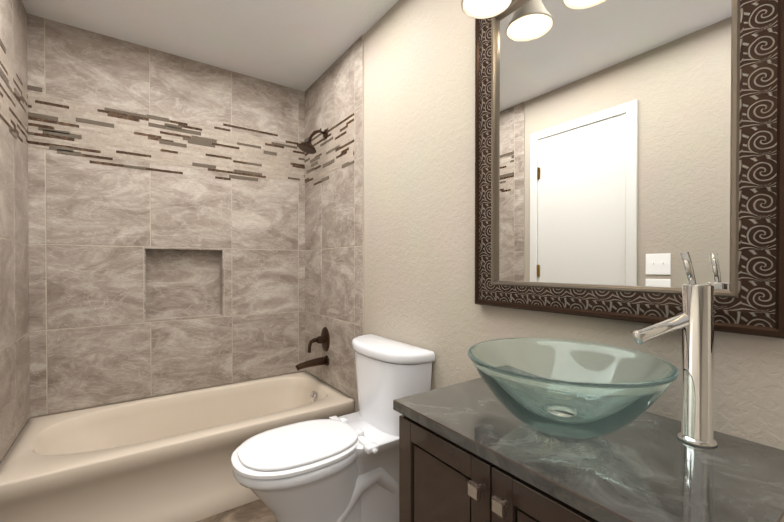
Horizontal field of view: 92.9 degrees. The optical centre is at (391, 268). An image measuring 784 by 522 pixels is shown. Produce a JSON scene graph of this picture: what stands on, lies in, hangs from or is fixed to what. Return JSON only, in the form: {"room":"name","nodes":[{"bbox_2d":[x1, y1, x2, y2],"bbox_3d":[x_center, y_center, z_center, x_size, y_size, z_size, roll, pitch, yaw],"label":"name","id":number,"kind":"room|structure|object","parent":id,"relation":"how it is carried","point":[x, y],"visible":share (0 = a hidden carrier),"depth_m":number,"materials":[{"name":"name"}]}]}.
{"room":"bathroom","nodes":[
{"label":"bathroom","id":0,"kind":"room"},
{"bbox_2d":[29,247,305,418],"bbox_3d":[-1.321,-0.078,2.440,1.524,2.489,0.160,0,1,-35],"label":"wall","id":1,"kind":"structure","parent":0,"point":[159,395],"depth_m":2.27,"materials":[{"name":"beige tile"}]},
{"bbox_2d":[27,13,304,416],"bbox_3d":[-1.273,-0.275,2.370,1.524,2.095,0.008,0,1,-35],"label":"grout","id":2,"kind":"object","parent":1,"relation":"attached to","point":[298,250],"depth_m":2.24,"materials":[{"name":"beige"}]},
{"bbox_2d":[27,85,304,182],"bbox_3d":[-1.270,-0.774,2.362,1.523,0.371,0.004,0,1,-35],"label":"mosaic","id":3,"kind":"object","parent":2,"relation":"attached to","point":[67,144],"visible":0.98,"depth_m":2.24,"materials":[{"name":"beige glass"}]},
{"bbox_2d":[27,14,304,416],"bbox_3d":[-1.300,-0.275,2.408,1.520,2.091,0.102,0,1,-35],"label":"wall tiles","id":4,"kind":"structure","parent":1,"relation":"attached to","point":[88,202],"depth_m":2.26,"materials":[{"name":"tile"}]},
{"bbox_2d":[22,0,398,91],"bbox_3d":[-0.175,-1.360,0.807,1.764,0.100,4.055,0,1,-35],"label":"ceiling","id":5,"kind":"structure","parent":0,"point":[303,45],"depth_m":2.04,"materials":[{"name":"paint"}]},
{"bbox_2d":[196,499,275,521],"bbox_3d":[-0.175,1.229,0.827,1.764,0.100,4.055,0,1,-35],"label":"floor","id":6,"kind":"structure","parent":0,"point":[258,510],"depth_m":1.76,"materials":[{"name":"tile"}]},
{"bbox_2d":[0,371,353,521],"bbox_3d":[-1.056,0.974,2.072,1.518,0.390,0.756,0,1,-35],"label":"bathtub","id":7,"kind":"object","parent":6,"relation":"on","point":[165,458],"visible":0.83,"depth_m":1.76,"materials":[{"name":"beige ceramic"}]},
{"bbox_2d":[231,334,434,521],"bbox_3d":[-0.279,0.765,1.610,0.770,0.816,0.524,0,1,-35],"label":"toilet","id":8,"kind":"object","parent":6,"relation":"on","point":[344,468],"visible":0.96,"depth_m":1.57,"materials":[{"name":"white ceramic"}]},
{"bbox_2d":[393,377,783,521],"bbox_3d":[0.405,0.774,0.882,0.504,0.809,0.732,0,1,-35],"label":"bathroom vanity","id":9,"kind":"object","parent":6,"relation":"on","point":[474,450],"visible":0.98,"depth_m":0.74,"materials":[{"name":"grey stone"}]},
{"bbox_2d":[467,338,678,438],"bbox_3d":[0.391,0.284,0.858,0.428,0.169,0.428,0,1,-35],"label":"vessel sink","id":10,"kind":"object","parent":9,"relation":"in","point":[569,389],"visible":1,"depth_m":0.77,"materials":[{"name":"clear glass"}]},
{"bbox_2d":[630,252,717,447],"bbox_3d":[0.611,0.167,0.808,0.127,0.405,0.135,0,1,-35],"label":"faucet","id":11,"kind":"object","parent":9,"relation":"on","point":[694,320],"visible":1,"depth_m":0.78,"materials":[{"name":"silver metal"}]},
{"bbox_2d":[310,0,783,449],"bbox_3d":[0.496,-0.070,1.291,0.120,2.489,4.055,0,1,-35],"label":"wall","id":12,"kind":"structure","parent":0,"point":[419,173],"depth_m":1.59,"materials":[{"name":"paint"}]},
{"bbox_2d":[305,36,362,411],"bbox_3d":[-0.407,-0.078,2.458,0.009,2.485,0.843,0,1,-35],"label":"wall tiles","id":13,"kind":"structure","parent":12,"relation":"attached to","point":[329,223],"depth_m":2.38,"materials":[{"name":"tile"}]},
{"bbox_2d":[295,355,328,370],"bbox_3d":[-0.524,0.618,2.432,0.217,0.072,0.072,0,1,-35],"label":"tub spout","id":14,"kind":"object","parent":13,"relation":"attached to","point":[319,361],"visible":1,"depth_m":2.42,"materials":[{"name":"brown metal"}]},
{"bbox_2d":[308,327,329,352],"bbox_3d":[-0.503,0.478,2.475,0.132,0.168,0.134,0,1,-35],"label":"tub valve","id":15,"kind":"object","parent":13,"relation":"attached to","point":[323,339],"visible":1,"depth_m":2.47,"materials":[{"name":"brown metal"}]},
{"bbox_2d":[305,35,363,401],"bbox_3d":[-0.407,-0.078,2.459,0.008,2.489,0.846,0,1,-35],"label":"grout","id":16,"kind":"object","parent":12,"relation":"attached to","point":[354,246],"depth_m":2.18,"materials":[{"name":"beige"}]},
{"bbox_2d":[304,113,353,184],"bbox_3d":[-0.439,-0.775,2.489,0.004,0.371,0.749,0,1,-35],"label":"mosaic","id":17,"kind":"object","parent":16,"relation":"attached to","point":[334,149],"depth_m":2.42,"materials":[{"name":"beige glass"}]},
{"bbox_2d":[298,129,327,153],"bbox_3d":[-0.518,-0.842,2.435,0.192,0.176,0.120,0,1,-35],"label":"shower head","id":18,"kind":"object","parent":17,"relation":"attached to","point":[307,146],"visible":1,"depth_m":2.42},
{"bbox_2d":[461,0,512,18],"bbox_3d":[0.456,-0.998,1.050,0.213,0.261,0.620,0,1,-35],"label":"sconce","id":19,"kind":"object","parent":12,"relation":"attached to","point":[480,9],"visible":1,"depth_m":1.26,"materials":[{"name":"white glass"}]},
{"bbox_2d":[475,0,783,338],"bbox_3d":[0.555,-0.418,1.067,0.037,1.110,0.815,0,1,-35],"label":"mirror","id":20,"kind":"object","parent":12,"relation":"attached to","point":[627,152],"visible":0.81,"depth_m":0.97,"materials":[{"name":"brown metal"}]},
{"bbox_3d":[-0.847,-0.062,0.343,0.120,2.489,4.055,0,1,-35],"label":"wall","id":21,"kind":"structure","parent":0,"visible":0},
{"bbox_2d":[0,141,28,460],"bbox_3d":[-1.645,-0.072,1.585,0.008,2.489,0.846,0,1,-35],"label":"grout","id":22,"kind":"object","parent":21,"relation":"attached to","point":[28,331],"depth_m":1.68,"materials":[{"name":"beige"}]},
{"bbox_2d":[0,39,27,145],"bbox_3d":[-1.668,-0.772,1.621,0.004,0.348,0.749,0,1,-35],"label":"mosaic","id":23,"kind":"structure","parent":22,"relation":"attached to","point":[13,104],"depth_m":1.67,"materials":[{"name":"tile"}]},
{"bbox_2d":[0,0,29,461],"bbox_3d":[-1.645,-0.072,1.585,0.009,2.485,0.843,0,1,-35],"label":"wall tiles","id":24,"kind":"structure","parent":21,"relation":"attached to","point":[14,355],"depth_m":1.68,"materials":[{"name":"tile"}]}
]}

